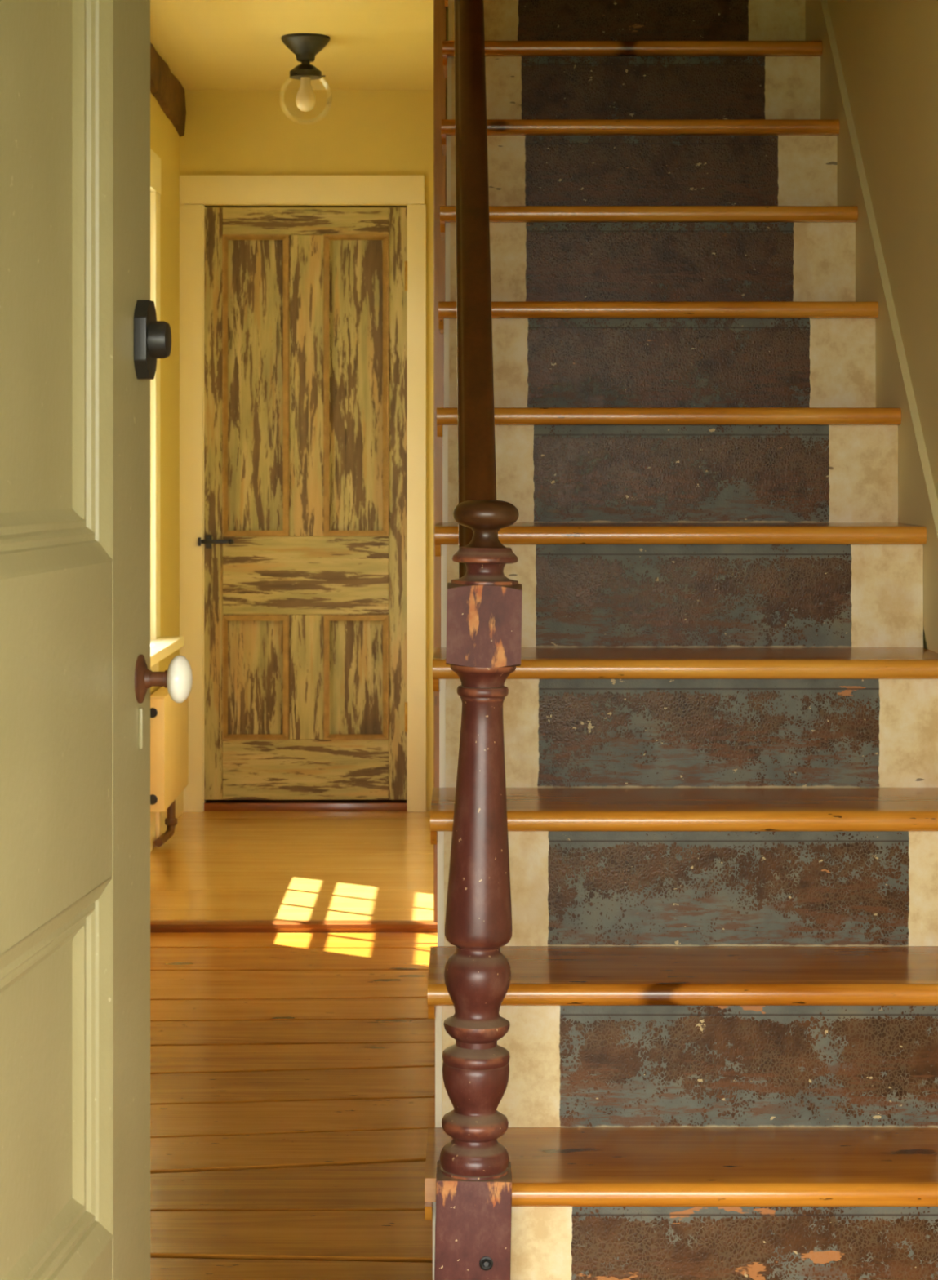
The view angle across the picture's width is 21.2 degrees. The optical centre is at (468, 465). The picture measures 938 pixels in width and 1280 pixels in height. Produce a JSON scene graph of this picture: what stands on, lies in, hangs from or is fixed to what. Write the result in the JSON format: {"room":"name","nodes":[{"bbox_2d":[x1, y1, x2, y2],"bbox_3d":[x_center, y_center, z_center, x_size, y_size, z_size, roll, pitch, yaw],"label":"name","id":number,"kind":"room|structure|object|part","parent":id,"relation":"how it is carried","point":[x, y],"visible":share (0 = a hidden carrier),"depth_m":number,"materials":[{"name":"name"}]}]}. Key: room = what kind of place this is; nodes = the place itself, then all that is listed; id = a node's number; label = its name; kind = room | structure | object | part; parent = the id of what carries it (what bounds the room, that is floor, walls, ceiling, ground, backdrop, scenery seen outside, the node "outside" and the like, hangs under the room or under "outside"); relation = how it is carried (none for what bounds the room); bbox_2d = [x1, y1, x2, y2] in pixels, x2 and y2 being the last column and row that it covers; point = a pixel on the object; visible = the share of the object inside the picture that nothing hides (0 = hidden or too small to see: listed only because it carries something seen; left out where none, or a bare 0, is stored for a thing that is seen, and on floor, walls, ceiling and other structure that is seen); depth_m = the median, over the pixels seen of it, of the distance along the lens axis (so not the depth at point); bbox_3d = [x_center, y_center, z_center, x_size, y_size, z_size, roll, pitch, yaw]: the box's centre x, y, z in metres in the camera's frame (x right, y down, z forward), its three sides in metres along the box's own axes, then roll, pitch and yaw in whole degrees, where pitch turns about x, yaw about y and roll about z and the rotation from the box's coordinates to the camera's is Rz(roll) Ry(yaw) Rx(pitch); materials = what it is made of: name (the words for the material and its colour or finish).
{"room":"entrance hallway","nodes":[
{"label":"entrance hallway","id":0,"kind":"room"},
{"bbox_2d":[150,93,179,694],"bbox_3d":[-0.999,-0.036,4.710,0.200,2.472,6.800,0,0,0],"label":"wall","id":1,"kind":"structure","parent":0,"point":[164,137],"depth_m":7.52,"materials":[{"name":"paint"}]},
{"bbox_2d":[150,148,183,671],"bbox_3d":[-0.979,-0.138,6.535,0.326,1.475,1.260,0,0,0],"label":"window","id":2,"kind":"structure","parent":1,"relation":"in","point":[161,647],"depth_m":7.03,"materials":[{"name":"paint"}]},
{"bbox_3d":[-0.891,-0.140,7.082,0.022,1.260,0.105,0,0,0],"label":"casing","id":3,"kind":"part","parent":2,"relation":"part of","materials":[{"name":"paint"}]},
{"bbox_3d":[-0.890,-0.823,6.535,0.024,0.105,1.200,0,0,0],"label":"head casing","id":4,"kind":"part","parent":2,"relation":"part of","materials":[{"name":"paint"}]},
{"bbox_2d":[150,790,183,852],"bbox_3d":[-0.895,1.025,6.800,0.016,0.110,1.980,0,0,0],"label":"baseboard","id":5,"kind":"structure","parent":1,"relation":"attached to","point":[180,799],"depth_m":7.26,"materials":[{"name":"paint"}]},
{"bbox_2d":[150,42,186,136],"bbox_3d":[-0.887,-1.099,6.250,0.030,0.146,3.120,0,0,0],"label":"beam","id":6,"kind":"structure","parent":1,"relation":"attached to","point":[166,88],"depth_m":7.35,"materials":[{"name":"brown wood"}]},
{"bbox_2d":[150,686,187,846],"bbox_3d":[-0.865,0.859,7.215,0.052,0.442,0.610,0,0,0],"label":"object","id":7,"kind":"object","parent":1,"relation":"attached to","point":[168,718],"visible":0.85,"depth_m":7.01,"materials":[{"name":"paint"}]},
{"bbox_2d":[150,810,437,1279],"bbox_3d":[-0.200,1.150,4.880,2.200,0.140,6.460,0,0,0],"label":"floor","id":8,"kind":"structure","parent":0,"point":[292,1074],"depth_m":4.68,"materials":[{"name":"brown wood"}]},
{"bbox_2d":[150,920,437,932],"bbox_3d":[-0.457,1.089,5.908,0.807,0.022,0.044,0,0,0],"label":"floor threshold","id":9,"kind":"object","parent":8,"relation":"on","point":[156,926],"depth_m":5.89,"materials":[{"name":"brown wood"}]},
{"bbox_2d":[434,499,522,1279],"bbox_3d":[0.011,0.572,3.104,0.109,1.058,0.097,0,0,0],"label":"newel post","id":10,"kind":"object","parent":8,"relation":"on","point":[473,1220],"visible":1,"depth_m":3.07,"materials":[{"name":"paint"}]},
{"bbox_3d":[0.021,0.073,3.106,0.082,0.061,0.082,1,0,0],"label":"cap knob","id":11,"kind":"part","parent":10,"relation":"part of","materials":[{"name":"brown wood"}]},
{"bbox_2d":[424,0,937,1279],"bbox_3d":[0.346,-0.185,4.628,0.804,2.570,3.005,0,0,0],"label":"staircase","id":12,"kind":"structure","parent":8,"relation":"on","point":[720,1002],"depth_m":3.88,"materials":[{"name":"brown wood"}]},
{"bbox_2d":[453,0,496,577],"bbox_3d":[-0.002,-0.709,4.537,0.051,2.818,2.785,0,0,-1],"label":"handrail","id":13,"kind":"object","parent":12,"relation":"on","point":[477,474],"visible":0.72,"depth_m":3.70,"materials":[{"name":"brown wood"}]},
{"bbox_2d":[150,0,448,89],"bbox_3d":[-0.200,-1.232,4.855,2.200,0.120,6.510,0,0,0],"label":"ceiling","id":14,"kind":"structure","parent":0,"point":[204,44],"depth_m":6.93,"materials":[{"name":"paint"}]},
{"bbox_2d":[280,33,329,111],"bbox_3d":[-0.448,-1.052,6.850,0.147,0.239,0.147,0,0,0],"label":"ceiling light","id":15,"kind":"object","parent":14,"relation":"attached to","point":[305,46],"visible":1,"depth_m":6.83,"materials":[{"name":"black metal"}]},
{"bbox_3d":[-0.448,-1.023,6.850,0.055,0.108,0.055,0,0,0],"label":"bulb","id":16,"kind":"part","parent":15,"relation":"part of","materials":[{"name":"glass"}]},
{"bbox_2d":[179,89,433,811],"bbox_3d":[-0.220,-0.036,8.010,1.960,2.472,0.400,0,0,0],"label":"wall","id":17,"kind":"structure","parent":0,"point":[228,132],"depth_m":7.81,"materials":[{"name":"paint"}]},
{"bbox_2d":[197,207,407,799],"bbox_3d":[-0.516,0.120,7.812,0.655,1.851,0.064,0,0,0],"label":"door","id":18,"kind":"structure","parent":17,"relation":"in","point":[304,541],"depth_m":7.81,"materials":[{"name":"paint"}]},
{"bbox_3d":[-0.812,0.238,7.801,0.017,0.042,0.024,0,0,0],"label":"latch plate","id":19,"kind":"part","parent":18,"relation":"part of","materials":[{"name":"black metal"}]},
{"bbox_3d":[-0.742,0.238,7.793,0.018,0.018,0.021,0,0,0],"label":"latch knob","id":20,"kind":"part","parent":18,"relation":"part of","materials":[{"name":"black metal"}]},
{"bbox_3d":[-0.666,0.662,7.830,0.208,0.390,0.012,0,0,0],"label":"panel","id":21,"kind":"part","parent":18,"relation":"part of","materials":[{"name":"paint"}]},
{"bbox_3d":[-0.666,0.662,7.801,0.208,0.390,0.010,0,0,0],"label":"panel moulding","id":22,"kind":"part","parent":18,"relation":"part of","materials":[{"name":"brown wood"}]},
{"bbox_3d":[-0.666,-0.249,7.801,0.208,0.942,0.010,0,0,0],"label":"panel moulding","id":23,"kind":"part","parent":18,"relation":"part of","materials":[{"name":"brown wood"}]},
{"bbox_3d":[-0.666,-0.249,7.830,0.208,0.942,0.012,0,0,0],"label":"panel","id":24,"kind":"part","parent":18,"relation":"part of","materials":[{"name":"paint"}]},
{"bbox_3d":[-0.510,0.951,7.829,0.519,0.188,0.031,0,0,0],"label":"rail","id":25,"kind":"part","parent":18,"relation":"part of","materials":[{"name":"paint"}]},
{"bbox_3d":[-0.510,0.344,7.829,0.519,0.244,0.031,0,0,0],"label":"rail","id":26,"kind":"part","parent":18,"relation":"part of","materials":[{"name":"paint"}]},
{"bbox_3d":[-0.510,-0.763,7.829,0.519,0.086,0.031,0,0,0],"label":"rail","id":27,"kind":"part","parent":18,"relation":"part of","materials":[{"name":"paint"}]},
{"bbox_3d":[-0.352,0.662,7.830,0.203,0.390,0.012,0,0,0],"label":"panel","id":28,"kind":"part","parent":18,"relation":"part of","materials":[{"name":"paint"}]},
{"bbox_3d":[-0.352,0.662,7.801,0.203,0.390,0.010,0,0,0],"label":"panel moulding","id":29,"kind":"part","parent":18,"relation":"part of","materials":[{"name":"brown wood"}]},
{"bbox_3d":[-0.352,-0.249,7.830,0.203,0.942,0.012,0,0,0],"label":"panel","id":30,"kind":"part","parent":18,"relation":"part of","materials":[{"name":"paint"}]},
{"bbox_3d":[-0.352,-0.249,7.801,0.203,0.942,0.010,0,0,0],"label":"panel moulding","id":31,"kind":"part","parent":18,"relation":"part of","materials":[{"name":"brown wood"}]},
{"bbox_2d":[179,175,426,811],"bbox_3d":[-0.519,0.088,7.861,0.769,1.984,0.139,0,0,0],"label":"door frame","id":32,"kind":"structure","parent":17,"relation":"attached to","point":[195,191],"depth_m":7.79,"materials":[{"name":"paint"}]},
{"bbox_3d":[-0.867,0.133,7.801,0.072,1.893,0.018,0,0,0],"label":"casing","id":33,"kind":"part","parent":32,"relation":"part of","materials":[{"name":"paint"}]},
{"bbox_3d":[-0.521,-0.859,7.801,0.764,0.089,0.019,0,0,0],"label":"head casing","id":34,"kind":"part","parent":32,"relation":"part of","materials":[{"name":"paint"}]},
{"bbox_3d":[-0.163,0.133,7.801,0.057,1.893,0.018,0,0,0],"label":"casing","id":35,"kind":"part","parent":32,"relation":"part of","materials":[{"name":"paint"}]},
{"bbox_2d":[446,7,448,119],"bbox_3d":[-0.067,-1.325,6.155,0.026,4.950,3.910,0,0,0],"label":"wall","id":36,"kind":"structure","parent":0,"point":[446,7],"depth_m":6.18,"materials":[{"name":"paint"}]},
{"bbox_2d":[433,0,446,921],"bbox_3d":[-0.069,-0.036,5.923,0.030,2.272,0.043,0,0,0],"label":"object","id":37,"kind":"structure","parent":36,"relation":"attached to","point":[439,9],"depth_m":5.90,"materials":[{"name":"beige paint"}]},
{"bbox_2d":[826,0,937,648],"bbox_3d":[0.830,-1.300,4.855,0.140,5.000,6.510,0,0,0],"label":"wall","id":38,"kind":"structure","parent":0,"point":[887,49],"depth_m":4.35,"materials":[{"name":"paint"}]},
{"bbox_2d":[805,0,937,653],"bbox_3d":[0.754,-0.272,3.925,0.014,2.745,4.350,0,0,0],"label":"stair skirt board","id":39,"kind":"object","parent":38,"relation":"attached to","point":[917,501],"depth_m":4.53,"materials":[{"name":"paint"}]},
{"bbox_3d":[-0.200,-0.036,1.675,2.200,2.472,0.150,0,0,0],"label":"wall","id":40,"kind":"structure","parent":0,"visible":0},
{"bbox_2d":[0,0,192,1279],"bbox_3d":[-0.365,0.074,2.176,0.099,2.028,0.850,0,0,5],"label":"door","id":41,"kind":"structure","parent":40,"relation":"in","point":[82,337],"depth_m":2.36,"materials":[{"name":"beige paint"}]},
{"bbox_3d":[-0.403,-0.334,2.180,0.015,0.852,0.506,0,0,5],"label":"panel","id":42,"kind":"part","parent":41,"relation":"part of","materials":[{"name":"green paint"}]},
{"bbox_3d":[-0.403,0.574,2.180,0.015,0.348,0.506,0,0,5],"label":"panel","id":43,"kind":"part","parent":41,"relation":"part of","materials":[{"name":"green paint"}]},
{"bbox_3d":[-0.392,0.246,2.179,0.046,0.308,0.505,0,0,5],"label":"rail","id":44,"kind":"part","parent":41,"relation":"part of","materials":[{"name":"green paint"}]},
{"bbox_3d":[-0.382,-0.334,2.178,0.028,0.854,0.508,0,0,5],"label":"panel moulding","id":45,"kind":"part","parent":41,"relation":"part of","materials":[{"name":"green paint"}]},
{"bbox_3d":[-0.382,0.574,2.178,0.028,0.350,0.508,0,0,5],"label":"panel moulding","id":46,"kind":"part","parent":41,"relation":"part of","materials":[{"name":"green paint"}]},
{"bbox_3d":[-0.392,0.918,2.179,0.046,0.340,0.505,0,0,5],"label":"rail","id":47,"kind":"part","parent":41,"relation":"part of","materials":[{"name":"green paint"}]},
{"bbox_3d":[-0.329,-0.128,2.545,0.013,0.080,0.052,0,0,5],"label":"dead bolt plate","id":48,"kind":"part","parent":41,"relation":"part of","materials":[{"name":"black metal"}]},
{"bbox_3d":[-0.295,0.218,2.545,0.024,0.049,0.049,0,0,5],"label":"knob","id":49,"kind":"part","parent":41,"relation":"part of","materials":[{"name":"ceramic"}]}
]}

